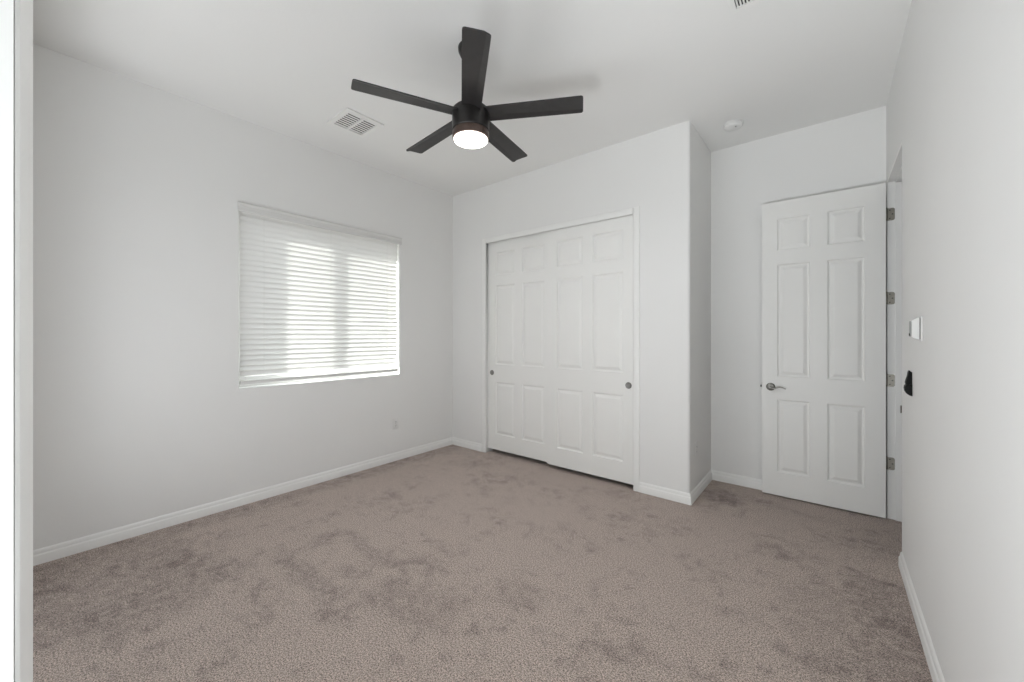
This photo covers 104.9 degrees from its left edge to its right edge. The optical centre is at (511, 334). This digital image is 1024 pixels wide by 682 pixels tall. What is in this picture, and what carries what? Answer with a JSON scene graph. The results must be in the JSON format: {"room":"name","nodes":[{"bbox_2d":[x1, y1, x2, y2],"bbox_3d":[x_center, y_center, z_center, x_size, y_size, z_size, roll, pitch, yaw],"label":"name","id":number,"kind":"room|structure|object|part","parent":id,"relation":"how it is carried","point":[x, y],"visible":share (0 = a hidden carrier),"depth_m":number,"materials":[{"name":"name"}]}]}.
{"room":"empty bedroom","nodes":[
{"label":"empty bedroom","id":0,"kind":"room"},
{"bbox_2d":[14,0,14,681],"bbox_3d":[-1.321,-0.179,0.986,3.943,3.048,0.113,0,0,39],"label":"wall","id":1,"kind":"structure","parent":0,"point":[14,0],"depth_m":0.41,"materials":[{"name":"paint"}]},
{"bbox_2d":[0,0,32,681],"bbox_3d":[-0.192,0.085,0.081,1.004,2.520,0.127,0,0,39],"label":"door frame","id":2,"kind":"structure","parent":1,"relation":"attached to","point":[23,8],"depth_m":0.40,"materials":[{"name":"paint"}]},
{"bbox_3d":[-0.524,0.085,0.423,0.057,2.520,0.012,0,0,39],"label":"casing","id":3,"kind":"part","parent":2,"relation":"part of","materials":[{"name":"paint"}]},
{"bbox_2d":[33,43,452,549],"bbox_3d":[-2.315,-0.179,3.042,0.190,3.048,6.463,0,0,39],"label":"wall","id":4,"kind":"structure","parent":0,"point":[141,412],"depth_m":2.78,"materials":[{"name":"paint"}]},
{"bbox_2d":[33,437,452,565],"bbox_3d":[-1.769,1.302,3.555,0.015,0.087,3.320,0,0,39],"label":"baseboard","id":5,"kind":"structure","parent":4,"relation":"attached to","point":[64,549],"depth_m":2.92,"materials":[{"name":"paint"}]},
{"bbox_2d":[239,211,392,386],"bbox_3d":[-1.805,-0.307,3.778,0.056,1.465,1.488,0,0,39],"label":"window","id":6,"kind":"structure","parent":4,"relation":"in","point":[254,377],"depth_m":3.63,"materials":[{"name":"white plastic"}]},
{"bbox_3d":[-2.062,-0.307,3.442,0.022,1.381,0.560,0,0,39],"label":"sash","id":7,"kind":"part","parent":6,"relation":"part of","materials":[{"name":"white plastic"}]},
{"bbox_2d":[238,201,401,384],"bbox_3d":[-1.694,-0.325,3.689,0.076,1.440,1.514,0,0,39],"label":"window blind","id":8,"kind":"object","parent":6,"relation":"attached to","point":[312,290],"visible":1,"depth_m":3.56,"materials":[{"name":"plastic"}]},
{"bbox_3d":[-1.701,0.380,3.693,0.028,0.030,1.462,0,0,39],"label":"rail","id":9,"kind":"part","parent":8,"relation":"part of","materials":[{"name":"plastic"}]},
{"bbox_3d":[-1.654,-0.307,3.987,0.022,1.381,0.888,0,0,39],"label":"sash","id":10,"kind":"part","parent":6,"relation":"part of","materials":[{"name":"white plastic"}]},
{"bbox_2d":[393,418,397,428],"bbox_3d":[-1.245,0.949,4.209,0.008,0.114,0.070,0,0,39],"label":"wall outlet","id":11,"kind":"object","parent":4,"relation":"attached to","point":[395,420],"visible":1,"depth_m":4.21,"materials":[{"name":"white plastic"}]},
{"bbox_2d":[33,0,911,196],"bbox_3d":[-0.239,-1.778,1.365,5.528,0.150,6.463,0,0,39],"label":"ceiling","id":12,"kind":"structure","parent":0,"point":[638,68],"depth_m":2.44,"materials":[{"name":"paint"}]},
{"bbox_2d":[327,107,383,137],"bbox_3d":[-1.257,-1.697,3.163,0.319,0.011,0.311,0,0,39],"label":"ceiling vent","id":13,"kind":"object","parent":12,"relation":"in","point":[349,120],"visible":1,"depth_m":3.15,"materials":[{"name":"metal"}]},
{"bbox_2d":[351,26,582,161],"bbox_3d":[-0.256,-1.421,2.367,1.256,0.562,1.270,0,0,39],"label":"ceiling fan","id":14,"kind":"object","parent":12,"relation":"hanging from","point":[471,126],"visible":1,"depth_m":2.23,"materials":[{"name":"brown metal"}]},
{"bbox_3d":[-0.577,-1.301,2.171,0.571,0.029,0.127,0,0,-26],"label":"blade","id":15,"kind":"part","parent":14,"relation":"part of","materials":[{"name":"black wood"}]},
{"bbox_3d":[-0.503,-1.301,2.600,0.127,0.029,0.571,0,0,-44],"label":"blade","id":16,"kind":"part","parent":14,"relation":"part of","materials":[{"name":"black wood"}]},
{"bbox_2d":[454,131,487,148],"bbox_3d":[-0.244,-1.149,2.334,0.201,0.019,0.201,0,0,39],"label":"diffuser","id":17,"kind":"object","parent":14,"relation":"attached to","point":[465,139],"depth_m":2.30,"materials":[{"name":"white glass"}]},
{"bbox_3d":[-0.192,-1.301,1.967,0.127,0.029,0.571,0,0,-8],"label":"blade","id":18,"kind":"part","parent":14,"relation":"part of","materials":[{"name":"black wood"}]},
{"bbox_3d":[-0.071,-1.301,2.662,0.127,0.029,0.571,0,0,28],"label":"blade","id":19,"kind":"part","parent":14,"relation":"part of","materials":[{"name":"black wood"}]},
{"bbox_3d":[0.121,-1.301,2.271,0.571,0.029,0.127,0,0,10],"label":"blade","id":20,"kind":"part","parent":14,"relation":"part of","materials":[{"name":"black wood"}]},
{"bbox_2d":[723,119,743,131],"bbox_3d":[1.785,-1.682,3.173,0.144,0.040,0.144,0,0,39],"label":"smoke detector","id":21,"kind":"object","parent":12,"relation":"attached to","point":[735,124],"visible":1,"depth_m":3.14,"materials":[{"name":"white plastic"}]},
{"bbox_3d":[1.785,-1.698,3.173,0.144,0.010,0.144,0,0,39],"label":"plate","id":22,"kind":"part","parent":21,"relation":"part of","materials":[{"name":"white plastic"}]},
{"bbox_2d":[727,0,764,14],"bbox_3d":[1.185,-1.697,1.860,0.314,0.011,0.323,0,0,39],"label":"ceiling vent","id":23,"kind":"object","parent":12,"relation":"in","point":[736,6],"visible":1,"depth_m":2.02,"materials":[{"name":"metal"}]},
{"bbox_2d":[33,444,932,681],"bbox_3d":[-0.239,1.405,1.365,5.528,0.120,6.463,0,0,39],"label":"floor","id":24,"kind":"structure","parent":0,"point":[451,563],"depth_m":2.12,"materials":[{"name":"carpet"}]},
{"bbox_2d":[453,121,710,492],"bbox_3d":[0.562,-0.179,4.262,2.753,3.048,0.710,0,0,39],"label":"wall","id":25,"kind":"structure","parent":0,"point":[665,172],"depth_m":3.37,"materials":[{"name":"paint"}]},
{"bbox_2d":[453,437,481,451],"bbox_3d":[-0.540,1.302,4.686,0.506,0.087,0.015,0,0,39],"label":"baseboard","id":26,"kind":"structure","parent":25,"relation":"attached to","point":[456,441],"depth_m":4.67,"materials":[{"name":"paint"}]},
{"bbox_2d":[482,206,639,491],"bbox_3d":[0.375,0.123,3.949,1.844,2.445,0.011,0,0,39],"label":"trim","id":27,"kind":"structure","parent":25,"relation":"attached to","point":[635,211],"depth_m":3.40,"materials":[{"name":"paint"}]},
{"bbox_2d":[639,470,711,504],"bbox_3d":[1.477,1.302,3.513,0.418,0.087,0.725,0,0,39],"label":"baseboard","id":28,"kind":"structure","parent":25,"relation":"attached to","point":[658,491],"depth_m":3.25,"materials":[{"name":"paint"}]},
{"bbox_3d":[0.417,-1.084,4.001,1.742,0.006,0.102,0,0,39],"label":"closet track","id":29,"kind":"object","parent":25,"relation":"attached to","visible":0},
{"bbox_2d":[488,232,546,461],"bbox_3d":[0.086,0.112,4.253,0.905,2.373,0.033,0,0,39],"label":"door","id":30,"kind":"structure","parent":29,"relation":"hanging from","point":[517,267],"depth_m":4.25,"materials":[{"name":"paint"}]},
{"bbox_2d":[547,215,632,484],"bbox_3d":[0.715,0.114,3.707,0.905,2.378,0.033,0,0,39],"label":"door","id":31,"kind":"structure","parent":29,"relation":"hanging from","point":[590,265],"depth_m":3.66,"materials":[{"name":"paint"}]},
{"bbox_3d":[1.018,0.443,3.443,0.058,0.058,0.005,0,0,39],"label":"finger pull","id":32,"kind":"part","parent":31,"relation":"part of","materials":[{"name":"silver metal"}]},
{"bbox_2d":[711,106,885,479],"bbox_3d":[1.781,-0.179,3.810,5.218,3.048,0.120,0,0,39],"label":"wall","id":33,"kind":"structure","parent":0,"point":[847,152],"depth_m":3.47,"materials":[{"name":"paint"}]},
{"bbox_2d":[711,470,761,489],"bbox_3d":[2.314,1.302,3.293,1.190,0.087,0.015,0,0,39],"label":"baseboard","id":34,"kind":"structure","parent":33,"relation":"attached to","point":[730,478],"depth_m":3.52,"materials":[{"name":"paint"}]},
{"bbox_2d":[886,0,1023,681],"bbox_3d":[1.526,-0.179,1.276,0.120,3.048,4.143,0,0,39],"label":"wall","id":35,"kind":"structure","parent":0,"point":[955,105],"depth_m":1.21,"materials":[{"name":"paint"}]},
{"bbox_2d":[887,142,901,521],"bbox_3d":[2.562,0.106,2.564,0.126,2.478,0.784,0,0,39],"label":"door frame","id":36,"kind":"structure","parent":35,"relation":"attached to","point":[894,182],"depth_m":2.85,"materials":[{"name":"paint"}]},
{"bbox_2d":[760,183,894,517],"bbox_3d":[2.439,0.114,3.095,0.828,2.438,0.132,0,0,39],"label":"door","id":37,"kind":"structure","parent":36,"relation":"attached to","point":[825,297],"depth_m":3.07,"materials":[{"name":"paint"}]},
{"bbox_3d":[2.165,0.435,3.295,0.065,0.065,0.013,0,0,39],"label":"handle","id":38,"kind":"part","parent":37,"relation":"part of","materials":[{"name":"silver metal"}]},
{"bbox_2d":[904,370,911,395],"bbox_3d":[2.030,0.247,2.018,0.027,0.129,0.052,0,0,39],"label":"remote holder","id":39,"kind":"object","parent":35,"relation":"attached to","point":[908,381],"visible":1,"depth_m":2.00,"materials":[{"name":"black plastic"}]},
{"bbox_2d":[909,316,922,340],"bbox_3d":[1.853,-0.029,1.809,0.040,0.114,0.074,0,0,39],"label":"wall switch","id":40,"kind":"object","parent":35,"relation":"attached to","point":[915,325],"visible":1,"depth_m":1.79,"materials":[{"name":"white plastic"}]},
{"bbox_3d":[1.841,-0.027,1.819,0.004,0.071,0.036,0,0,39],"label":"panel","id":41,"kind":"part","parent":40,"relation":"part of","materials":[{"name":"grey plastic"}]},
{"bbox_3d":[1.867,-0.029,1.798,0.006,0.114,0.074,0,0,39],"label":"plate","id":42,"kind":"part","parent":40,"relation":"part of","materials":[{"name":"white plastic"}]},
{"bbox_2d":[898,552,944,681],"bbox_3d":[1.250,1.302,1.042,0.015,0.087,3.207,0,0,39],"label":"baseboard","id":43,"kind":"structure","parent":35,"relation":"attached to","point":[935,670],"depth_m":1.74,"materials":[{"name":"paint"}]}
]}

